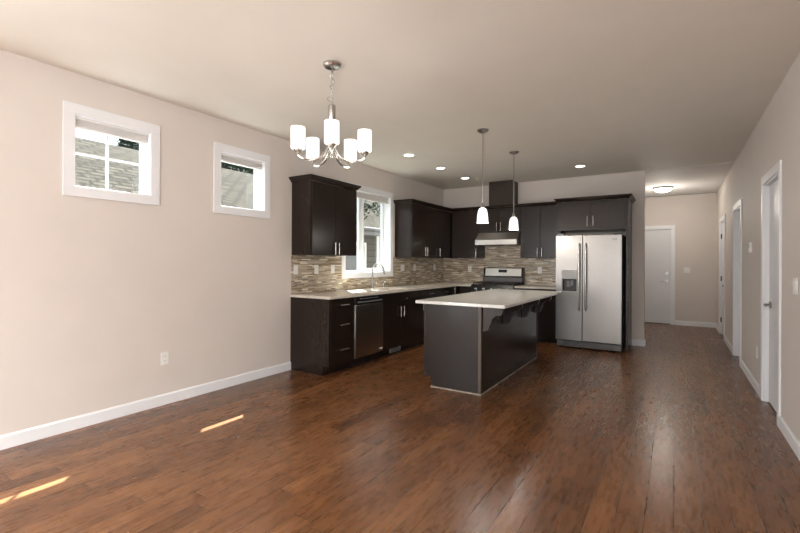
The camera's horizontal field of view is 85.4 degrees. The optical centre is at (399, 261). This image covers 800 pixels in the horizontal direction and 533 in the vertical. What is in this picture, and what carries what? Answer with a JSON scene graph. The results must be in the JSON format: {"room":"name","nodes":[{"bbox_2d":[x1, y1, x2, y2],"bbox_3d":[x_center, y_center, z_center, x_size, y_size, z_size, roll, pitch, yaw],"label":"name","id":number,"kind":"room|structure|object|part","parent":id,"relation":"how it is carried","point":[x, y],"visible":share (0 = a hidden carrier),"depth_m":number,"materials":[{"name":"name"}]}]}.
{"room":"open-plan kitchen","nodes":[
{"label":"open-plan kitchen","id":0,"kind":"room"},
{"bbox_2d":[0,49,443,435],"bbox_3d":[-1.578,-0.502,4.950,0.170,3.590,14.965,0,0,32],"label":"wall","id":1,"kind":"structure","parent":0,"point":[93,292],"depth_m":3.68,"materials":[{"name":"beige paint"}]},
{"bbox_2d":[62,100,159,205],"bbox_3d":[-2.414,-0.860,3.610,0.183,0.712,0.725,0,0,32],"label":"window","id":2,"kind":"structure","parent":1,"relation":"in","point":[149,154],"depth_m":3.58,"materials":[{"name":"white paint"}]},
{"bbox_2d":[75,116,147,143],"bbox_3d":[-2.381,-1.085,3.590,0.048,0.090,0.551,0,0,32],"label":"window shade","id":3,"kind":"object","parent":2,"relation":"attached to","point":[85,124],"visible":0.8,"depth_m":3.56,"materials":[{"name":"fabric"}]},
{"bbox_3d":[-2.380,-1.050,3.589,0.042,0.018,0.547,0,0,32],"label":"rail","id":4,"kind":"part","parent":3,"relation":"part of","materials":[{"name":"fabric"}]},
{"bbox_3d":[-2.472,-0.860,3.647,0.045,0.562,0.575,0,0,32],"label":"frame","id":5,"kind":"part","parent":2,"relation":"part of","materials":[{"name":"white plastic"}]},
{"bbox_2d":[0,362,290,449],"bbox_3d":[-2.223,1.242,3.775,0.014,0.097,3.398,0,0,32],"label":"baseboard","id":6,"kind":"structure","parent":1,"relation":"attached to","point":[9,440],"depth_m":3.63,"materials":[{"name":"white paint"}]},
{"bbox_2d":[161,352,168,365],"bbox_3d":[-2.130,0.874,3.923,0.008,0.115,0.070,0,0,32],"label":"wall outlet","id":7,"kind":"object","parent":1,"relation":"attached to","point":[165,355],"visible":1,"depth_m":3.92,"materials":[{"name":"white plastic"}]},
{"bbox_2d":[213,141,269,218],"bbox_3d":[-1.740,-0.847,4.672,0.183,0.712,0.710,0,0,32],"label":"window","id":8,"kind":"structure","parent":1,"relation":"in","point":[261,178],"depth_m":4.69,"materials":[{"name":"white paint"}]},
{"bbox_2d":[221,153,261,169],"bbox_3d":[-1.707,-1.075,4.652,0.048,0.084,0.536,0,0,32],"label":"window shade","id":9,"kind":"object","parent":8,"relation":"attached to","point":[226,158],"visible":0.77,"depth_m":4.63,"materials":[{"name":"fabric"}]},
{"bbox_3d":[-1.706,-1.042,4.651,0.042,0.018,0.532,0,0,32],"label":"rail","id":10,"kind":"part","parent":9,"relation":"part of","materials":[{"name":"plastic"}]},
{"bbox_3d":[-1.798,-0.847,4.709,0.045,0.562,0.560,0,0,32],"label":"frame","id":11,"kind":"part","parent":8,"relation":"part of","materials":[{"name":"white plastic"}]},
{"bbox_2d":[289,174,360,255],"bbox_3d":[-0.923,-0.548,5.479,0.366,0.932,0.950,0,0,32],"label":"upper cabinet","id":12,"kind":"object","parent":1,"relation":"attached to","point":[324,215],"visible":1,"depth_m":5.21,"materials":[{"name":"brown wood"}]},
{"bbox_3d":[-0.920,-0.516,5.231,0.020,0.856,0.408,0,0,32],"label":"cabinet door","id":13,"kind":"part","parent":12,"relation":"part of","materials":[{"name":"brown wood"}]},
{"bbox_3d":[-0.922,-0.984,5.480,0.363,0.060,0.950,0,0,32],"label":"crown moulding","id":14,"kind":"part","parent":12,"relation":"part of","materials":[{"name":"brown wood"}]},
{"bbox_3d":[-0.696,-0.515,5.584,0.020,0.856,0.413,0,0,32],"label":"cabinet door","id":15,"kind":"part","parent":12,"relation":"part of","materials":[{"name":"brown wood"}]},
{"bbox_2d":[291,255,442,293],"bbox_3d":[-0.224,0.173,6.920,0.010,0.502,4.045,0,0,32],"label":"tile backsplash","id":16,"kind":"structure","parent":1,"relation":"attached to","point":[305,281],"depth_m":6.01,"materials":[{"name":"tile"}]},
{"bbox_2d":[294,265,297,274],"bbox_3d":[-1.263,0.094,5.261,0.012,0.115,0.070,0,0,32],"label":"light switch","id":17,"kind":"object","parent":16,"relation":"attached to","point":[295,266],"visible":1,"depth_m":5.25,"materials":[{"name":"white plastic"}]},
{"bbox_2d":[314,265,318,273],"bbox_3d":[-1.072,0.095,5.566,0.008,0.115,0.070,0,0,32],"label":"wall outlet","id":18,"kind":"object","parent":16,"relation":"attached to","point":[316,267],"visible":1,"depth_m":5.56,"materials":[{"name":"white plastic"}]},
{"bbox_2d":[331,265,334,272],"bbox_3d":[-0.902,0.096,5.831,0.012,0.115,0.070,0,0,32],"label":"light switch","id":19,"kind":"object","parent":16,"relation":"attached to","point":[332,266],"visible":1,"depth_m":5.83,"materials":[{"name":"white plastic"}]},
{"bbox_2d":[342,181,392,278],"bbox_3d":[-0.532,-0.445,6.578,0.183,1.355,1.285,0,0,32],"label":"window","id":20,"kind":"structure","parent":1,"relation":"in","point":[386,213],"depth_m":6.81,"materials":[{"name":"white paint"}]},
{"bbox_3d":[-0.585,-0.445,6.611,0.057,1.205,1.135,0,0,32],"label":"frame","id":21,"kind":"part","parent":20,"relation":"part of","materials":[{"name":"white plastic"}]},
{"bbox_2d":[357,191,388,203],"bbox_3d":[-0.498,-0.987,6.558,0.048,0.100,1.111,0,0,32],"label":"window shade","id":22,"kind":"object","parent":20,"relation":"attached to","point":[360,195],"visible":0.59,"depth_m":6.63,"materials":[{"name":"fabric"}]},
{"bbox_3d":[-0.497,-0.946,6.557,0.042,0.018,1.107,0,0,32],"label":"rail","id":23,"kind":"part","parent":22,"relation":"part of","materials":[{"name":"fabric"}]},
{"bbox_2d":[393,199,438,257],"bbox_3d":[0.293,-0.543,7.395,0.366,0.932,0.939,0,0,32],"label":"upper cabinet","id":24,"kind":"object","parent":1,"relation":"attached to","point":[415,225],"visible":1,"depth_m":7.12,"materials":[{"name":"brown wood"}]},
{"bbox_3d":[0.294,-0.979,7.396,0.363,0.060,0.939,0,0,32],"label":"crown moulding","id":25,"kind":"part","parent":24,"relation":"part of","materials":[{"name":"brown wood"}]},
{"bbox_3d":[0.302,-0.511,7.156,0.020,0.856,0.428,0,0,32],"label":"cabinet door","id":26,"kind":"part","parent":24,"relation":"part of","materials":[{"name":"brown wood"}]},
{"bbox_3d":[0.539,-0.510,7.530,0.020,0.856,0.443,0,0,32],"label":"cabinet door","id":27,"kind":"part","parent":24,"relation":"part of","materials":[{"name":"brown wood"}]},
{"bbox_2d":[436,205,451,257],"bbox_3d":[0.782,-0.540,8.165,0.366,0.932,0.882,0,0,32],"label":"upper cabinet","id":28,"kind":"object","parent":1,"relation":"attached to","point":[444,215],"visible":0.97,"depth_m":7.95,"materials":[{"name":"brown wood"}]},
{"bbox_3d":[0.831,-0.976,7.951,0.050,0.060,0.572,0,0,32],"label":"crown moulding","id":29,"kind":"part","parent":28,"relation":"part of","materials":[{"name":"brown wood"}]},
{"bbox_2d":[0,323,799,532],"bbox_3d":[0.782,1.363,3.536,5.685,0.120,15.115,0,0,32],"label":"floor","id":30,"kind":"structure","parent":0,"point":[668,434],"depth_m":2.91,"materials":[{"name":"brown wood"}]},
{"bbox_2d":[290,297,353,375],"bbox_3d":[-0.920,0.859,5.226,0.651,0.874,0.455,0,0,32],"label":"base cabinet","id":31,"kind":"object","parent":30,"relation":"on","point":[321,330],"visible":0.99,"depth_m":5.05,"materials":[{"name":"brown wood"}]},
{"bbox_3d":[-1.057,0.858,5.047,0.613,0.874,0.006,0,0,32],"label":"panel","id":32,"kind":"part","parent":31,"relation":"part of","materials":[{"name":"brown wood"}]},
{"bbox_3d":[-0.679,1.048,5.090,0.020,0.281,0.421,0,0,32],"label":"drawer","id":33,"kind":"part","parent":31,"relation":"part of","materials":[{"name":"brown wood"}]},
{"bbox_3d":[-0.678,0.752,5.090,0.020,0.299,0.421,0,0,32],"label":"drawer","id":34,"kind":"part","parent":31,"relation":"part of","materials":[{"name":"brown wood"}]},
{"bbox_3d":[-0.677,0.516,5.090,0.020,0.162,0.421,0,0,32],"label":"drawer","id":35,"kind":"part","parent":31,"relation":"part of","materials":[{"name":"brown wood"}]},
{"bbox_2d":[348,294,382,367],"bbox_3d":[-0.631,0.862,5.677,0.621,0.871,0.609,0,0,32],"label":"dishwasher","id":36,"kind":"object","parent":30,"relation":"on","point":[368,310],"visible":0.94,"depth_m":5.50,"materials":[{"name":"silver metal"}]},
{"bbox_3d":[-0.395,0.857,5.528,0.027,0.647,0.603,0,0,32],"label":"door","id":37,"kind":"part","parent":36,"relation":"part of","materials":[{"name":"metal"}]},
{"bbox_3d":[-0.394,0.479,5.528,0.025,0.094,0.603,0,0,32],"label":"control panel","id":38,"kind":"part","parent":36,"relation":"part of","materials":[{"name":"black ceramic"}]},
{"bbox_3d":[-0.376,0.498,5.516,0.020,0.020,0.509,0,0,32],"label":"pocket handle","id":39,"kind":"part","parent":36,"relation":"part of","materials":[{"name":"grey plastic"}]},
{"bbox_2d":[378,290,419,357],"bbox_3d":[-0.201,0.862,6.361,0.651,0.874,0.999,0,0,32],"label":"base cabinet","id":40,"kind":"object","parent":30,"relation":"on","point":[401,312],"visible":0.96,"depth_m":6.15,"materials":[{"name":"brown wood"}]},
{"bbox_3d":[-0.114,0.876,5.980,0.020,0.631,0.443,0,0,32],"label":"cabinet door","id":41,"kind":"part","parent":40,"relation":"part of","materials":[{"name":"brown wood"}]},
{"bbox_2d":[389,346,399,352],"bbox_3d":[-0.071,1.246,6.200,0.006,0.072,0.280,0,0,32],"label":"register","id":42,"kind":"object","parent":40,"relation":"attached to","point":[396,349],"depth_m":6.20,"materials":[{"name":"grey plastic"}]},
{"bbox_3d":[0.035,0.497,6.212,0.020,0.117,0.993,0,0,32],"label":"false drawer","id":43,"kind":"part","parent":40,"relation":"part of","materials":[{"name":"brown wood"}]},
{"bbox_3d":[0.154,0.877,6.402,0.020,0.631,0.543,0,0,32],"label":"cabinet door","id":44,"kind":"part","parent":40,"relation":"part of","materials":[{"name":"brown wood"}]},
{"bbox_2d":[415,288,437,345],"bbox_3d":[0.227,0.864,7.034,0.651,0.874,0.594,0,0,32],"label":"base cabinet","id":45,"kind":"object","parent":30,"relation":"on","point":[428,293],"visible":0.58,"depth_m":6.72,"materials":[{"name":"brown wood"}]},
{"bbox_2d":[290,282,477,299],"bbox_3d":[0.134,0.411,6.680,0.850,0.030,4.065,0,0,32],"label":"countertop","id":46,"kind":"structure","parent":45,"relation":"on","point":[339,294],"depth_m":5.95,"materials":[{"name":"beige stone"}]},
{"bbox_2d":[371,263,384,287],"bbox_3d":[-0.309,0.202,6.467,0.258,0.382,0.125,0,0,32],"label":"faucet","id":47,"kind":"object","parent":46,"relation":"on","point":[383,270],"visible":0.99,"depth_m":6.47,"materials":[{"name":"silver metal"}]},
{"bbox_3d":[0.461,0.887,6.885,0.020,0.614,0.588,0,0,32],"label":"cabinet door","id":48,"kind":"part","parent":45,"relation":"part of","materials":[{"name":"brown wood"}]},
{"bbox_3d":[0.463,0.507,6.885,0.020,0.134,0.588,0,0,32],"label":"drawer","id":49,"kind":"part","parent":45,"relation":"part of","materials":[{"name":"brown wood"}]},
{"bbox_2d":[437,287,451,296],"bbox_3d":[0.531,0.865,7.513,0.651,0.874,0.539,0,0,32],"label":"base cabinet","id":50,"kind":"object","parent":30,"relation":"on","point":[446,291],"visible":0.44,"depth_m":7.32,"materials":[{"name":"brown wood"}]},
{"bbox_2d":[452,286,458,294],"bbox_3d":[0.904,0.867,8.101,0.651,0.874,0.852,0,0,32],"label":"base cabinet","id":51,"kind":"object","parent":30,"relation":"on","point":[455,290],"visible":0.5,"depth_m":7.69,"materials":[{"name":"brown wood"}]},
{"bbox_2d":[459,286,470,293],"bbox_3d":[1.321,0.869,7.981,0.246,0.874,0.613,0,0,32],"label":"base cabinet","id":52,"kind":"object","parent":30,"relation":"on","point":[462,289],"visible":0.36,"depth_m":7.73,"materials":[{"name":"brown wood"}]},
{"bbox_2d":[424,296,551,395],"bbox_3d":[1.133,0.868,5.205,0.885,0.874,2.032,0,0,32],"label":"kitchen island","id":53,"kind":"object","parent":30,"relation":"on","point":[470,350],"visible":0.77,"depth_m":4.47,"materials":[{"name":"brown wood"}]},
{"bbox_3d":[0.265,0.812,4.575,0.022,0.769,0.014,0,0,32],"label":"corner post","id":54,"kind":"part","parent":53,"relation":"part of","materials":[{"name":"wood"}]},
{"bbox_3d":[0.522,0.865,4.413,0.587,0.874,0.012,0,0,32],"label":"panel","id":55,"kind":"part","parent":53,"relation":"part of","materials":[{"name":"brown wood"}]},
{"bbox_3d":[0.782,0.867,4.244,0.032,0.874,0.018,0,0,32],"label":"corner post","id":56,"kind":"part","parent":53,"relation":"part of","materials":[{"name":"wood"}]},
{"bbox_2d":[416,289,561,308],"bbox_3d":[1.195,0.416,5.234,0.952,0.031,2.360,0,0,32],"label":"island countertop","id":57,"kind":"structure","parent":53,"relation":"on","point":[492,298],"depth_m":4.74,"materials":[{"name":"stone"}]},
{"bbox_3d":[1.331,0.869,5.095,0.012,0.874,2.006,0,0,32],"label":"panel","id":58,"kind":"part","parent":53,"relation":"part of","materials":[{"name":"brown wood"}]},
{"bbox_3d":[1.871,0.871,5.932,0.004,0.874,0.014,0,0,32],"label":"corner post","id":59,"kind":"part","parent":53,"relation":"part of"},
{"bbox_2d":[471,267,524,291],"bbox_3d":[1.722,0.680,7.662,0.762,1.155,0.704,0,0,32],"label":"gas range","id":60,"kind":"object","parent":30,"relation":"on","point":[493,278],"visible":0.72,"depth_m":7.77,"materials":[{"name":"silver metal"}]},
{"bbox_3d":[1.571,0.462,7.423,0.762,0.127,0.041,0,0,32],"label":"control panel","id":61,"kind":"part","parent":60,"relation":"part of","materials":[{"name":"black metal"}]},
{"bbox_2d":[473,283,523,285],"bbox_3d":[1.732,0.399,7.675,0.762,0.012,0.555,0,0,32],"label":"cooktop","id":62,"kind":"object","parent":60,"relation":"in","point":[479,284],"depth_m":7.53,"materials":[{"name":"black metal"}]},
{"bbox_3d":[1.871,0.325,7.895,0.702,0.077,0.004,0,0,32],"label":"panel","id":63,"kind":"part","parent":60,"relation":"part of","materials":[{"name":"grey plastic"}]},
{"bbox_2d":[515,288,556,342],"bbox_3d":[2.357,0.874,7.301,0.686,0.874,0.651,0,0,32],"label":"base cabinet","id":64,"kind":"object","parent":30,"relation":"on","point":[546,318],"visible":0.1,"depth_m":6.97,"materials":[{"name":"brown wood"}]},
{"bbox_2d":[514,285,555,288],"bbox_3d":[2.362,0.421,7.301,0.682,0.030,0.628,0,0,32],"label":"countertop","id":65,"kind":"structure","parent":64,"relation":"on","point":[519,286],"depth_m":7.15,"materials":[{"name":"beige stone"}]},
{"bbox_3d":[2.354,0.516,6.975,0.338,0.134,0.020,0,0,32],"label":"drawer","id":66,"kind":"part","parent":64,"relation":"part of","materials":[{"name":"brown wood"}]},
{"bbox_3d":[2.353,0.896,6.975,0.338,0.614,0.020,0,0,32],"label":"cabinet door","id":67,"kind":"part","parent":64,"relation":"part of","materials":[{"name":"brown wood"}]},
{"bbox_2d":[556,233,625,351],"bbox_3d":[2.986,0.441,6.754,0.913,1.745,0.846,0,0,32],"label":"refrigerator","id":68,"kind":"object","parent":30,"relation":"on","point":[590,269],"visible":1,"depth_m":6.43,"materials":[{"name":"grey metal"}]},
{"bbox_3d":[2.585,0.393,6.623,0.377,1.587,0.068,0,0,32],"label":"freezer door","id":69,"kind":"part","parent":68,"relation":"part of","materials":[{"name":"metal"}]},
{"bbox_3d":[2.681,0.227,6.488,0.027,1.023,0.068,0,0,32],"label":"door handle","id":70,"kind":"part","parent":68,"relation":"part of","materials":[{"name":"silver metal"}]},
{"bbox_2d":[626,198,631,352],"bbox_3d":[3.475,0.196,6.571,0.025,2.240,0.689,0,0,32],"label":"end panel","id":71,"kind":"object","parent":30,"relation":"on","point":[628,202],"visible":1,"depth_m":6.39,"materials":[{"name":"brown wood"}]},
{"bbox_2d":[0,0,799,197],"bbox_3d":[0.795,-1.514,3.536,5.685,0.156,15.115,0,0,32],"label":"ceiling","id":72,"kind":"structure","parent":0,"point":[605,86],"depth_m":3.27,"materials":[{"name":"paint"}]},
{"bbox_2d":[291,60,371,167],"bbox_3d":[-0.495,-1.085,3.184,0.568,0.722,0.559,0,0,32],"label":"chandelier","id":73,"kind":"object","parent":72,"relation":"hanging from","point":[331,125],"visible":1,"depth_m":3.11,"materials":[{"name":"satin nickel"},{"name":"frosted white glass"}]},
{"bbox_3d":[-0.719,-0.873,3.054,0.100,0.152,0.100,0,0,32],"label":"lamp shade","id":74,"kind":"part","parent":73,"relation":"part of","materials":[{"name":"white"}]},
{"bbox_3d":[-0.673,-0.873,3.341,0.100,0.152,0.100,0,0,32],"label":"lamp shade","id":75,"kind":"part","parent":73,"relation":"part of","materials":[{"name":"white"}]},
{"bbox_3d":[-0.613,-0.791,3.108,0.245,0.132,0.019,0,0,-27],"label":"arm","id":76,"kind":"part","parent":73,"relation":"part of","materials":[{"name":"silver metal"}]},
{"bbox_3d":[-0.590,-0.791,3.257,0.245,0.132,0.019,0,0,45],"label":"arm","id":77,"kind":"part","parent":73,"relation":"part of","materials":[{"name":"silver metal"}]},
{"bbox_3d":[-0.460,-0.872,2.922,0.100,0.152,0.100,0,0,32],"label":"lamp shade","id":78,"kind":"part","parent":73,"relation":"part of","materials":[{"name":"white"}]},
{"bbox_3d":[-0.497,-1.290,3.166,0.016,0.249,0.016,0,0,-13],"label":"chain","id":79,"kind":"part","parent":73,"relation":"part of","materials":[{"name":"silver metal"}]},
{"bbox_3d":[-0.441,-0.790,3.281,0.019,0.132,0.245,0,0,27],"label":"arm","id":80,"kind":"part","parent":73,"relation":"part of","materials":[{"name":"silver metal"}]},
{"bbox_3d":[-0.372,-0.790,3.146,0.245,0.132,0.019,0,0,9],"label":"arm","id":81,"kind":"part","parent":73,"relation":"part of","materials":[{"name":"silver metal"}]},
{"bbox_3d":[-0.387,-0.872,3.386,0.100,0.152,0.100,0,0,32],"label":"lamp shade","id":82,"kind":"part","parent":73,"relation":"part of","materials":[{"name":"white"}]},
{"bbox_3d":[-0.255,-0.871,3.128,0.100,0.152,0.100,0,0,32],"label":"lamp shade","id":83,"kind":"part","parent":73,"relation":"part of","materials":[{"name":"white"}]},
{"bbox_2d":[402,153,414,156],"bbox_3d":[0.119,-1.441,5.851,0.184,0.006,0.184,0,0,32],"label":"recessed light","id":84,"kind":"object","parent":72,"relation":"in","point":[406,154],"visible":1,"depth_m":5.85,"materials":[{"name":"white plastic"}]},
{"bbox_2d":[477,128,488,222],"bbox_3d":[0.904,-0.933,4.730,0.124,1.014,0.124,0,0,32],"label":"pendant light","id":85,"kind":"object","parent":72,"relation":"hanging from","point":[482,216],"visible":1,"depth_m":4.70,"materials":[{"name":"glass"}]},
{"bbox_3d":[0.904,-1.017,4.730,0.009,0.792,0.009,0,0,10],"label":"rod","id":86,"kind":"part","parent":85,"relation":"part of","materials":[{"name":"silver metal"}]},
{"bbox_3d":[0.902,-0.507,4.730,0.124,0.163,0.124,0,0,32],"label":"lamp shade","id":87,"kind":"part","parent":85,"relation":"part of","materials":[{"name":"white"}]},
{"bbox_2d":[509,151,518,229],"bbox_3d":[1.488,-0.931,5.666,0.124,1.014,0.124,0,0,32],"label":"pendant light","id":88,"kind":"object","parent":72,"relation":"hanging from","point":[513,224],"visible":1,"depth_m":5.63,"materials":[{"name":"glass"}]},
{"bbox_3d":[1.489,-1.014,5.666,0.009,0.792,0.009,0,0,10],"label":"rod","id":89,"kind":"part","parent":88,"relation":"part of","materials":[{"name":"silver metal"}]},
{"bbox_3d":[1.486,-0.505,5.666,0.124,0.163,0.124,0,0,32],"label":"lamp shade","id":90,"kind":"part","parent":88,"relation":"part of","materials":[{"name":"white"}]},
{"bbox_2d":[653,186,672,192],"bbox_3d":[4.989,-1.366,8.220,0.336,0.099,0.336,0,0,32],"label":"flush light","id":91,"kind":"object","parent":72,"relation":"attached to","point":[661,189],"visible":1,"depth_m":8.12,"materials":[{"name":"glass"}]},
{"bbox_2d":[443,171,644,339],"bbox_3d":[2.372,-0.062,7.753,3.500,2.745,0.120,0,0,32],"label":"wall","id":92,"kind":"structure","parent":0,"point":[626,182],"depth_m":7.10,"materials":[{"name":"beige paint"}]},
{"bbox_2d":[451,207,484,257],"bbox_3d":[1.271,-0.538,8.163,0.568,0.932,0.366,0,0,32],"label":"upper cabinet","id":93,"kind":"object","parent":92,"relation":"attached to","point":[465,227],"visible":0.88,"depth_m":8.03,"materials":[{"name":"brown wood"}]},
{"bbox_3d":[1.190,-0.975,8.032,0.568,0.060,0.050,0,0,32],"label":"crown moulding","id":94,"kind":"part","parent":93,"relation":"part of","materials":[{"name":"brown wood"}]},
{"bbox_2d":[443,245,555,285],"bbox_3d":[1.842,-0.044,8.012,2.326,0.954,0.010,0,0,32],"label":"tile backsplash","id":95,"kind":"structure","parent":92,"relation":"attached to","point":[454,269],"depth_m":8.00,"materials":[{"name":"tile"}]},
{"bbox_2d":[478,204,520,232],"bbox_3d":[1.834,-0.762,7.806,0.761,0.480,0.366,0,0,32],"label":"upper cabinet","id":96,"kind":"object","parent":92,"relation":"attached to","point":[499,217],"visible":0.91,"depth_m":7.67,"materials":[{"name":"brown wood"}]},
{"bbox_3d":[1.601,-0.731,7.794,0.374,0.404,0.020,0,0,32],"label":"cabinet door","id":97,"kind":"part","parent":96,"relation":"part of","materials":[{"name":"brown wood"}]},
{"bbox_2d":[475,232,520,245],"bbox_3d":[1.789,-0.409,7.747,0.748,0.222,0.492,0,0,32],"label":"range hood","id":98,"kind":"object","parent":96,"relation":"attached to","point":[505,238],"visible":0.91,"depth_m":7.57,"materials":[{"name":"metal"}]},
{"bbox_3d":[1.752,-0.972,7.676,0.761,0.060,0.050,0,0,32],"label":"crown moulding","id":99,"kind":"part","parent":96,"relation":"part of","materials":[{"name":"brown wood"}]},
{"bbox_2d":[489,180,517,205],"bbox_3d":[1.867,-1.219,7.813,0.430,0.434,0.323,0,0,32],"label":"duct cover","id":100,"kind":"object","parent":96,"relation":"on","point":[500,192],"visible":0.76,"depth_m":7.68,"materials":[{"name":"wood"}]},
{"bbox_3d":[1.923,-0.729,7.590,0.374,0.404,0.020,0,0,32],"label":"cabinet door","id":101,"kind":"part","parent":96,"relation":"part of","materials":[{"name":"brown wood"}]},
{"bbox_2d":[520,201,564,257],"bbox_3d":[2.438,-0.533,7.422,0.670,0.932,0.366,0,0,32],"label":"upper cabinet","id":102,"kind":"object","parent":92,"relation":"attached to","point":[539,233],"visible":0.84,"depth_m":7.31,"materials":[{"name":"brown wood"}]},
{"bbox_3d":[2.224,-0.502,7.398,0.329,0.856,0.020,0,0,32],"label":"cabinet door","id":103,"kind":"part","parent":102,"relation":"part of","materials":[{"name":"brown wood"}]},
{"bbox_3d":[2.351,-0.969,7.295,0.655,0.060,0.050,0,0,32],"label":"crown moulding","id":104,"kind":"part","parent":102,"relation":"part of","materials":[{"name":"brown wood"}]},
{"bbox_3d":[2.507,-0.501,7.218,0.328,0.856,0.020,0,0,32],"label":"cabinet door","id":105,"kind":"part","parent":102,"relation":"part of","materials":[{"name":"brown wood"}]},
{"bbox_2d":[554,193,635,232],"bbox_3d":[3.065,-0.736,6.810,1.082,0.500,0.729,0,0,32],"label":"upper cabinet","id":106,"kind":"object","parent":92,"relation":"attached to","point":[603,214],"visible":1,"depth_m":6.55,"materials":[{"name":"brown wood"}]},
{"bbox_3d":[2.680,-0.718,6.679,0.466,0.400,0.020,0,0,32],"label":"cabinet door","id":107,"kind":"part","parent":106,"relation":"part of","materials":[{"name":"brown wood"}]},
{"bbox_3d":[3.067,-0.956,6.811,1.082,0.060,0.726,0,0,32],"label":"crown moulding","id":108,"kind":"part","parent":106,"relation":"part of","materials":[{"name":"brown wood"}]},
{"bbox_3d":[3.079,-0.716,6.426,0.463,0.400,0.020,0,0,32],"label":"cabinet door","id":109,"kind":"part","parent":106,"relation":"part of","materials":[{"name":"brown wood"}]},
{"bbox_2d":[632,339,643,345],"bbox_3d":[3.736,1.268,6.804,0.169,0.097,0.014,0,0,32],"label":"baseboard","id":110,"kind":"structure","parent":92,"relation":"attached to","point":[635,342],"depth_m":6.80,"materials":[{"name":"white paint"}]},
{"bbox_2d":[645,193,716,322],"bbox_3d":[5.661,-0.037,9.288,2.060,2.725,0.120,0,0,32],"label":"wall","id":111,"kind":"structure","parent":0,"point":[694,216],"depth_m":8.97,"materials":[{"name":"beige paint"}]},
{"bbox_2d":[645,225,674,324],"bbox_3d":[5.417,0.272,9.424,0.960,2.105,0.148,0,0,32],"label":"door","id":112,"kind":"structure","parent":111,"relation":"in","point":[659,240],"depth_m":9.30,"materials":[{"name":"white paint"}]},
{"bbox_2d":[684,267,689,272],"bbox_3d":[5.971,0.167,9.012,0.115,0.115,0.012,0,0,32],"label":"light switch","id":113,"kind":"object","parent":111,"relation":"attached to","point":[686,269],"visible":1,"depth_m":9.01,"materials":[{"name":"white plastic"}]},
{"bbox_2d":[675,320,715,327],"bbox_3d":[6.085,1.279,8.935,0.689,0.097,0.014,0,0,32],"label":"baseboard","id":114,"kind":"structure","parent":111,"relation":"attached to","point":[683,323],"depth_m":8.93,"materials":[{"name":"white paint"}]},
{"bbox_2d":[716,52,799,441],"bbox_3d":[2.439,-0.061,2.400,0.120,2.745,14.965,0,0,32],"label":"wall","id":115,"kind":"structure","parent":0,"point":[776,136],"depth_m":3.85,"materials":[{"name":"beige paint"}]},
{"bbox_2d":[719,214,725,335],"bbox_3d":[5.739,0.266,7.639,0.158,2.120,1.050,0,0,32],"label":"door","id":116,"kind":"structure","parent":115,"relation":"in","point":[722,221],"depth_m":7.90,"materials":[{"name":"white paint"}]},
{"bbox_2d":[724,336,731,352],"bbox_3d":[5.087,1.274,6.708,0.014,0.097,1.215,0,0,32],"label":"baseboard","id":117,"kind":"structure","parent":115,"relation":"attached to","point":[726,340],"depth_m":6.70,"materials":[{"name":"white paint"}]},
{"bbox_2d":[732,198,741,365],"bbox_3d":[4.585,0.261,5.789,0.146,2.120,0.880,0,0,32],"label":"door","id":118,"kind":"structure","parent":115,"relation":"in","point":[737,208],"depth_m":6.10,"materials":[{"name":"white paint"}]},
{"bbox_2d":[740,359,759,396],"bbox_3d":[3.883,1.269,4.810,0.014,0.097,1.520,0,0,32],"label":"baseboard","id":119,"kind":"structure","parent":115,"relation":"attached to","point":[754,383],"depth_m":4.71,"materials":[{"name":"white paint"}]},
{"bbox_2d":[748,242,751,252],"bbox_3d":[3.870,-0.160,4.790,0.024,0.115,0.095,0,0,32],"label":"thermostat","id":120,"kind":"object","parent":115,"relation":"attached to","point":[749,243],"visible":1,"depth_m":4.75,"materials":[{"name":"white plastic"}]},
{"bbox_2d":[760,160,781,427],"bbox_3d":[3.291,0.255,3.768,0.143,2.120,0.880,0,0,32],"label":"door","id":121,"kind":"structure","parent":115,"relation":"in","point":[771,182],"depth_m":3.94,"materials":[{"name":"white paint"}]},
{"bbox_3d":[3.370,0.395,3.972,0.059,0.064,0.142,0,0,32],"label":"lever handle","id":122,"kind":"part","parent":121,"relation":"part of","materials":[{"name":"silver metal"}]},
{"bbox_2d":[779,416,799,460],"bbox_3d":[1.610,1.259,1.228,0.014,0.097,5.205,0,0,32],"label":"baseboard","id":123,"kind":"structure","parent":115,"relation":"attached to","point":[786,431],"depth_m":3.11,"materials":[{"name":"white paint"}]},
{"bbox_2d":[792,278,797,294],"bbox_3d":[2.754,0.167,3.022,0.012,0.115,0.115,0,0,32],"label":"light switch","id":124,"kind":"object","parent":115,"relation":"attached to","point":[795,280],"visible":1,"depth_m":2.99,"materials":[{"name":"white plastic"}]},
{"label":"outside","id":125,"kind":"structure","parent":0,"visible":0},
{"bbox_3d":[-1.493,1.753,17.524,38.713,0.080,52.000,0,0,32],"label":"ground","id":126,"kind":"structure","parent":125,"visible":0},
{"bbox_2d":[116,138,138,149],"bbox_3d":[-8.997,-2.238,15.071,3.290,7.839,3.495,0,0,16],"label":"tree","id":127,"kind":"object","parent":126,"relation":"on","point":[129,144],"visible":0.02,"depth_m":14.53,"materials":[{"name":"green plant"}]},
{"bbox_2d":[75,137,380,270],"bbox_3d":[-3.227,-0.325,12.708,6.230,4.060,26.000,0,0,32],"label":"house","id":128,"kind":"structure","parent":126,"relation":"on","point":[236,186],"depth_m":8.22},
{"bbox_3d":[-1.175,0.115,11.156,0.009,1.080,0.800,0,0,32],"label":"pane","id":129,"kind":"part","parent":128,"relation":"part of","materials":[{"name":"glass"}]},
{"bbox_2d":[221,162,252,173],"bbox_3d":[-7.219,-2.447,19.511,5.372,8.274,5.400,0,0,32],"label":"tree","id":130,"kind":"object","parent":126,"relation":"on","point":[223,165],"visible":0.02,"depth_m":17.75,"materials":[{"name":"green plant"}]},
{"bbox_2d":[364,200,380,219],"bbox_3d":[-0.040,-1.339,9.896,2.295,6.123,2.411,0,0,32],"label":"tree","id":131,"kind":"object","parent":126,"relation":"on","point":[373,205],"visible":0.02,"depth_m":9.58,"materials":[{"name":"green plant"}]}
]}

